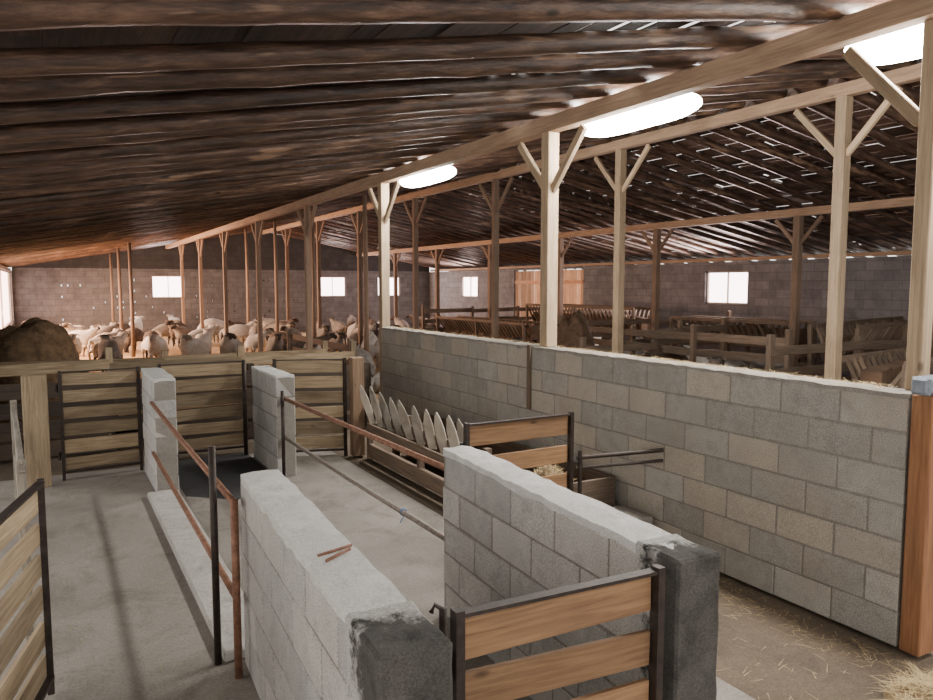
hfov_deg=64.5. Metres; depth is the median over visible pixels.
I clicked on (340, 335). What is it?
sheep
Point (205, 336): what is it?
sheep
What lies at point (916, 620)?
post
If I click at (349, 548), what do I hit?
rod
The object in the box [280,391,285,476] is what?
post
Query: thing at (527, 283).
door
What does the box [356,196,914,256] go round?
tie beam
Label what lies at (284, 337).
sheep
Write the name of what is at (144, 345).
sheep
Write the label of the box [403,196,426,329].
post
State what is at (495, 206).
post
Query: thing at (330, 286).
window
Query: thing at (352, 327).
sheep
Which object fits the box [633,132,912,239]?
rafter
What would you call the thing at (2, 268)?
wall
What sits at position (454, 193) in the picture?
rafter
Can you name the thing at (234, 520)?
post
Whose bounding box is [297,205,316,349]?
post
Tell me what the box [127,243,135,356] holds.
support pole
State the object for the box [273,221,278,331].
support pole
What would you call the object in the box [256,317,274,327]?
sheep
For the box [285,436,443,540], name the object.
pipe rail
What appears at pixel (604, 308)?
rack
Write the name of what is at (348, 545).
rod
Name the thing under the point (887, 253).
tie beam
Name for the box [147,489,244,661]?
kerb
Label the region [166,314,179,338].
sheep
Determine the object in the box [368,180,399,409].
post
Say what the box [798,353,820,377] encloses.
sheep
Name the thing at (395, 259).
post
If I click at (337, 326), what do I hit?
sheep
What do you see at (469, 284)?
window
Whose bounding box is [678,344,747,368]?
sheep
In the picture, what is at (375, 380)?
sheep
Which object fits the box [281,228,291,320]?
post
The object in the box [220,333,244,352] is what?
sheep
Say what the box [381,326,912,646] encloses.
wall
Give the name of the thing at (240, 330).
sheep
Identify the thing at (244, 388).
post
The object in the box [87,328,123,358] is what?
sheep
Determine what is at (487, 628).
gate
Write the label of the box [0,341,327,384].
fence
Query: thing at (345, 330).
sheep
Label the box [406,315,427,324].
sheep
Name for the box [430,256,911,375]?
wall
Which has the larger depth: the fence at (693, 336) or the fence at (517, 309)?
the fence at (517, 309)
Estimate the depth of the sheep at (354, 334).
21.40 m
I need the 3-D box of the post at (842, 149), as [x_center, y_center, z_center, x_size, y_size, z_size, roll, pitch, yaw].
[4.093,-0.733,8.185,0.125,4.028,1.246,-3,6,-29]
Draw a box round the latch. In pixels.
[429,602,446,636]
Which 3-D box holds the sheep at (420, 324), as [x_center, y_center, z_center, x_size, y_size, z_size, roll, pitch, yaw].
[-1.172,-0.527,24.390,1.240,0.822,0.415,-2,5,-23]
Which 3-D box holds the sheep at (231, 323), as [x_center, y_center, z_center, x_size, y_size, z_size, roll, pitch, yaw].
[-7.957,-0.657,25.759,0.410,0.811,1.231,3,6,27]
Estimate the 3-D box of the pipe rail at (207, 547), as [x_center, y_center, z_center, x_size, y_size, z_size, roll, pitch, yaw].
[-2.062,1.123,5.385,0.038,0.056,3.680,-3,6,-29]
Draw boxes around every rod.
[317,544,351,556]
[325,547,350,561]
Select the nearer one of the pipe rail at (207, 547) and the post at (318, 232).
the pipe rail at (207, 547)
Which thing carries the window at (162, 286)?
in the wall at (37, 292)
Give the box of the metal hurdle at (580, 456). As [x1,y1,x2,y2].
[576,448,663,493]
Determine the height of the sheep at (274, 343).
0.823 m
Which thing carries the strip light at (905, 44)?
attached to the tie beam at (891, 16)
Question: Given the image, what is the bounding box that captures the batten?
[526,345,531,408]
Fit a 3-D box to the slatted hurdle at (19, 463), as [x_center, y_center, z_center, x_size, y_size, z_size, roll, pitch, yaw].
[-2.999,1.028,4.977,0.049,1.080,2.529,-3,6,-32]
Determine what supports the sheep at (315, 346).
on the floor
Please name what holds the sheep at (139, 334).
on the floor
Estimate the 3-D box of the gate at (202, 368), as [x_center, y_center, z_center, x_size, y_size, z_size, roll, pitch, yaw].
[-3.091,0.699,8.668,0.999,1.130,0.054,-3,6,-29]
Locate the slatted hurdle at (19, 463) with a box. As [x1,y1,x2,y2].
[10,400,34,641]
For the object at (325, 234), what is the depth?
29.60 m
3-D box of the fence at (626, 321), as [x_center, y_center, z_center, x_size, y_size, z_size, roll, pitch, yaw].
[4.391,-0.223,17.718,5.480,1.344,0.102,-3,6,-29]
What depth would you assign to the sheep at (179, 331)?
23.07 m
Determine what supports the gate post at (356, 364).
on the floor
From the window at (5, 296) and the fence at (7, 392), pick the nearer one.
the fence at (7, 392)
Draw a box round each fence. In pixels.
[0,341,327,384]
[0,341,356,434]
[0,362,370,460]
[286,330,352,379]
[421,305,539,331]
[557,311,730,353]
[559,316,792,367]
[572,337,656,357]
[629,317,726,360]
[765,331,932,382]
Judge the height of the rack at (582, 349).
1.040 m
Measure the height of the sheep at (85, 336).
0.872 m
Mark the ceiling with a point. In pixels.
(861, 112)
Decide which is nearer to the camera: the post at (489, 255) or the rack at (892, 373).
the rack at (892, 373)
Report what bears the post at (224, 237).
on the floor
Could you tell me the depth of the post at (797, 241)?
13.52 m
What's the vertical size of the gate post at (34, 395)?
1.120 m
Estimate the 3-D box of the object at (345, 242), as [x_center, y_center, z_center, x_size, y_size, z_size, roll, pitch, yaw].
[-3.344,-4.109,30.495,9.097,1.756,0.189,-3,6,-30]
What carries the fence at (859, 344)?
on the floor
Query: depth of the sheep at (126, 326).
24.91 m
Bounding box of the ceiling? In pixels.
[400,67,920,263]
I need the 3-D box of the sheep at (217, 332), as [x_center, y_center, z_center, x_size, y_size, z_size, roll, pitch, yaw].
[-8.808,-0.591,25.716,0.425,0.686,1.181,1,5,16]
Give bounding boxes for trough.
[360,385,491,496]
[385,414,614,506]
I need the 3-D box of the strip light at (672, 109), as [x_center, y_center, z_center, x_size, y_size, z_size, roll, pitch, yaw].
[1.417,-1.972,6.217,0.400,0.216,1.380,-3,6,-29]
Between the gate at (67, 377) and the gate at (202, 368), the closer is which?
the gate at (67, 377)
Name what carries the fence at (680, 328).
on the floor
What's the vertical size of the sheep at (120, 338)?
0.856 m
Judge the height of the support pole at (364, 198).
3.844 m
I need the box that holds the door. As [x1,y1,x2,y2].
[515,269,583,324]
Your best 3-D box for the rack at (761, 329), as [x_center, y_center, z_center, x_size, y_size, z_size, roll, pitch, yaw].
[5.838,-0.040,15.975,0.780,1.286,3.271,-3,6,-29]
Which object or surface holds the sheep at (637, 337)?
on the floor
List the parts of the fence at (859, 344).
fence post, fence post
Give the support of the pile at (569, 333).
on the floor
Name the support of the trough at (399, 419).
on the floor
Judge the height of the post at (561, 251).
3.245 m
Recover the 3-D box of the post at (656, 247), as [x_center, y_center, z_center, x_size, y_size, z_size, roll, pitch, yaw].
[4.275,-1.090,16.725,0.130,3.245,1.006,-3,6,-29]
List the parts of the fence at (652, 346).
fence post, fence post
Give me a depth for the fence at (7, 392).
8.92 m
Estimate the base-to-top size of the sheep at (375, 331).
0.824 m
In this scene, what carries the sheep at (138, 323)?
on the floor
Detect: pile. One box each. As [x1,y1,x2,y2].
[0,317,82,422]
[533,465,574,481]
[556,308,600,347]
[867,659,932,699]
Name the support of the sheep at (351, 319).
on the floor
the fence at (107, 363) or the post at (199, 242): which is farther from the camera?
the post at (199, 242)
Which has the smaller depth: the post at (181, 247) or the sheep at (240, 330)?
the sheep at (240, 330)
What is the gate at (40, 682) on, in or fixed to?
on the floor
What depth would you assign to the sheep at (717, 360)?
11.56 m
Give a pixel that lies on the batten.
(529, 347)
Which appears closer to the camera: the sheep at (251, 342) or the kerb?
the kerb
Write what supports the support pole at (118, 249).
on the floor
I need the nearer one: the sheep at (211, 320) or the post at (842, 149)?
the post at (842, 149)
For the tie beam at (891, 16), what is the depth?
5.40 m
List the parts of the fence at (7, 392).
fence post, fence post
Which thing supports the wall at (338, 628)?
on the floor
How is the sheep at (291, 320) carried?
on the floor
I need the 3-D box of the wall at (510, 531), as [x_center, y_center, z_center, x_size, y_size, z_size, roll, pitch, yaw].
[0.389,1.174,3.592,0.215,1.045,2.047,-2,6,-26]
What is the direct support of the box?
on the post at (916, 620)
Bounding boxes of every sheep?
[62,323,88,348]
[69,325,100,356]
[69,334,81,357]
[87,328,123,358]
[92,331,129,358]
[95,322,119,335]
[97,334,121,371]
[117,322,130,330]
[124,327,143,352]
[129,316,142,329]
[141,336,158,357]
[143,331,157,357]
[146,334,168,356]
[152,320,181,344]
[165,320,188,346]
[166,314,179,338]
[170,324,193,348]
[179,334,209,354]
[189,324,218,339]
[195,329,213,353]
[197,318,223,328]
[204,323,223,342]
[219,321,255,345]
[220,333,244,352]
[229,320,244,338]
[244,330,271,351]
[249,322,257,351]
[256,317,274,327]
[263,318,297,340]
[264,322,286,339]
[265,334,283,350]
[266,328,291,350]
[274,322,294,331]
[280,326,301,340]
[281,332,336,350]
[303,344,320,348]
[317,325,330,336]
[328,332,346,351]
[329,318,347,338]
[344,318,363,343]
[347,314,355,324]
[347,321,363,342]
[349,323,378,343]
[356,344,375,376]
[360,331,378,367]
[369,316,377,329]
[371,371,379,392]
[372,330,378,357]
[390,316,407,327]
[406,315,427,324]
[419,322,444,332]
[510,337,524,340]
[623,336,644,354]
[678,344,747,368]
[707,356,726,365]
[749,361,783,371]
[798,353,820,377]
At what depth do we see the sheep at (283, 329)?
22.41 m
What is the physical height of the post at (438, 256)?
3.245 m
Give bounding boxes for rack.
[436,315,539,343]
[525,303,651,351]
[582,349,716,365]
[669,315,816,376]
[807,316,932,381]
[841,343,932,388]
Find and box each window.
[0,269,11,328]
[151,276,184,297]
[321,277,345,296]
[378,277,399,295]
[462,276,476,296]
[706,271,747,304]
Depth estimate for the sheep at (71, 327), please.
22.35 m
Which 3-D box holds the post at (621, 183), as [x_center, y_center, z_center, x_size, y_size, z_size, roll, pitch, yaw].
[2.326,-1.008,11.309,0.125,4.028,1.246,-3,6,-29]
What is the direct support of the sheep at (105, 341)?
on the floor
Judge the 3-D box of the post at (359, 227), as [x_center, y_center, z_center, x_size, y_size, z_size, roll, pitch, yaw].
[-2.976,-1.831,20.682,0.110,4.028,1.246,-3,6,-29]
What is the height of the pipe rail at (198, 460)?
0.051 m
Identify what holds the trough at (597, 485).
on the floor
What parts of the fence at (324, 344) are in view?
fence post, fence post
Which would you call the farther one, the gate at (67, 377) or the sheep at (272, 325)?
the sheep at (272, 325)
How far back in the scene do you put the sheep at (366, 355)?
14.43 m
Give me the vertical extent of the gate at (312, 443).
1.170 m
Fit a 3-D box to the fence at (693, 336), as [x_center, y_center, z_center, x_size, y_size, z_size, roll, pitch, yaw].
[3.421,0.149,13.470,0.102,1.346,5.680,-3,6,-29]
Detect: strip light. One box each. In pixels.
[400,164,455,187]
[585,93,701,136]
[844,23,923,65]
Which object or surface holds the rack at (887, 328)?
on the floor
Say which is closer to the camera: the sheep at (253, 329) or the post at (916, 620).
the post at (916, 620)
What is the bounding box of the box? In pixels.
[911,375,932,395]
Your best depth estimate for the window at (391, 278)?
33.69 m
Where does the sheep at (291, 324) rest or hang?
on the floor
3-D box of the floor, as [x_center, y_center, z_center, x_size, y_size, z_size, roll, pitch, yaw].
[-0.845,0.625,16.284,22.000,0.106,38.000,-3,6,-29]
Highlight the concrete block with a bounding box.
[613,505,652,524]
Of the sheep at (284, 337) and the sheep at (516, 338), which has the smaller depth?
the sheep at (516, 338)
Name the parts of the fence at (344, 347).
fence post, fence post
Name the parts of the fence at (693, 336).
fence post, fence post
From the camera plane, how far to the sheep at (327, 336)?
17.52 m
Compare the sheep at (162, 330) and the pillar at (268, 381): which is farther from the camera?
the sheep at (162, 330)
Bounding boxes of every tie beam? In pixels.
[165,0,932,248]
[262,63,921,234]
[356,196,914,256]
[430,251,911,270]
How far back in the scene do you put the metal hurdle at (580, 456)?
5.58 m
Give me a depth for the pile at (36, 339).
11.03 m
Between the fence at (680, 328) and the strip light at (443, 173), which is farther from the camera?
the fence at (680, 328)
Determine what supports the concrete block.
on the floor
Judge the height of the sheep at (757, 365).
0.774 m
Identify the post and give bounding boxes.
[20,374,51,487]
[178,244,184,323]
[196,239,203,327]
[208,446,221,665]
[219,231,228,333]
[230,498,242,678]
[242,361,247,454]
[251,220,263,365]
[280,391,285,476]
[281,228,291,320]
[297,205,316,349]
[315,220,324,327]
[349,357,364,456]
[351,210,367,347]
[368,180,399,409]
[390,253,400,324]
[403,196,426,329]
[430,249,443,325]
[478,176,513,338]
[482,244,499,338]
[517,124,587,346]
[557,237,572,315]
[594,144,650,353]
[641,228,673,353]
[774,215,823,367]
[793,85,902,380]
[842,18,932,389]
[899,394,932,656]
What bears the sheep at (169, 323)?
on the floor
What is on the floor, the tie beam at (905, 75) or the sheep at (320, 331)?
the sheep at (320, 331)
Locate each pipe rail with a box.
[150,401,234,502]
[152,451,232,597]
[284,397,443,470]
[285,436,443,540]
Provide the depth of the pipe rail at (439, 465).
5.55 m
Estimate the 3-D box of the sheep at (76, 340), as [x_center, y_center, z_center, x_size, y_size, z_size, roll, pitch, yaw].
[-9.582,0.003,17.991,0.433,0.856,1.300,-3,6,-29]
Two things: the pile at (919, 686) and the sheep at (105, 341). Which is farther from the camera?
the sheep at (105, 341)
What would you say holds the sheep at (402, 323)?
on the floor
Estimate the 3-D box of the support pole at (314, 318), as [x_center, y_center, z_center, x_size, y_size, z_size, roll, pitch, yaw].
[-3.830,-1.551,18.553,0.110,3.844,0.110,-3,6,-29]
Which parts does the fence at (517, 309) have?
fence post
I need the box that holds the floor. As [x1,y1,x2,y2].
[0,329,932,699]
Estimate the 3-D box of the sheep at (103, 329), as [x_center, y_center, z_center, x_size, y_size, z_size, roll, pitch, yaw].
[-10.761,-0.378,22.127,0.450,0.890,1.351,0,5,5]
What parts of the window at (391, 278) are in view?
pane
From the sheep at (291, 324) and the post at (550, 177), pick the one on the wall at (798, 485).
the post at (550, 177)
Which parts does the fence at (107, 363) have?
fence post, fence post, fence post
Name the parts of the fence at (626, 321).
fence post, fence post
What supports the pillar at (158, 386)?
on the floor
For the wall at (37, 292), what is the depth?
29.54 m
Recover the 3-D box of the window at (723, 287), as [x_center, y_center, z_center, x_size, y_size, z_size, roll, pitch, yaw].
[6.890,-1.641,19.481,0.080,0.860,1.400,-3,6,-29]
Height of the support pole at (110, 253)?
3.163 m
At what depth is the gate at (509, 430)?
5.42 m
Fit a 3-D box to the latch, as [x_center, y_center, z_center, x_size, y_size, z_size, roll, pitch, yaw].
[-0.087,1.285,2.296,0.055,1.038,0.024,0,5,-2]
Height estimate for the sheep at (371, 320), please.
0.794 m
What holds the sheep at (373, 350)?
on the floor
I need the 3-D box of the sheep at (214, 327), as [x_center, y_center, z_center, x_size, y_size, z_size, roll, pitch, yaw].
[-7.490,-0.270,20.944,0.446,0.883,1.333,3,6,27]
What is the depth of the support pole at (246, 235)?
24.66 m
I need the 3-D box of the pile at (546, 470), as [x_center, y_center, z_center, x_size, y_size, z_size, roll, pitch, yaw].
[0.723,1.098,6.281,0.479,0.290,0.690,-1,5,-16]
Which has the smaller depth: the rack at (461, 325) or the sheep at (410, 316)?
the rack at (461, 325)
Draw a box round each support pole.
[109,252,114,321]
[117,248,122,328]
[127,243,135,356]
[244,229,249,335]
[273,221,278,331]
[310,210,316,336]
[362,195,368,351]
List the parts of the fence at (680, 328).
fence post, fence post, fence post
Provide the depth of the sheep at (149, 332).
20.64 m
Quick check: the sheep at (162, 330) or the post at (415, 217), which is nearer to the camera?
the post at (415, 217)
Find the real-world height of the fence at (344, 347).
1.063 m
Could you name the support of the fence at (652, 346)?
on the floor
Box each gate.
[0,478,54,699]
[55,366,143,480]
[158,360,244,453]
[272,358,347,455]
[450,564,665,699]
[459,412,573,490]
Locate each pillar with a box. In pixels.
[141,368,178,490]
[251,365,295,475]
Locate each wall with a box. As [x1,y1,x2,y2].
[0,267,14,325]
[12,232,429,336]
[240,469,452,699]
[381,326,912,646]
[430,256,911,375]
[443,445,719,699]

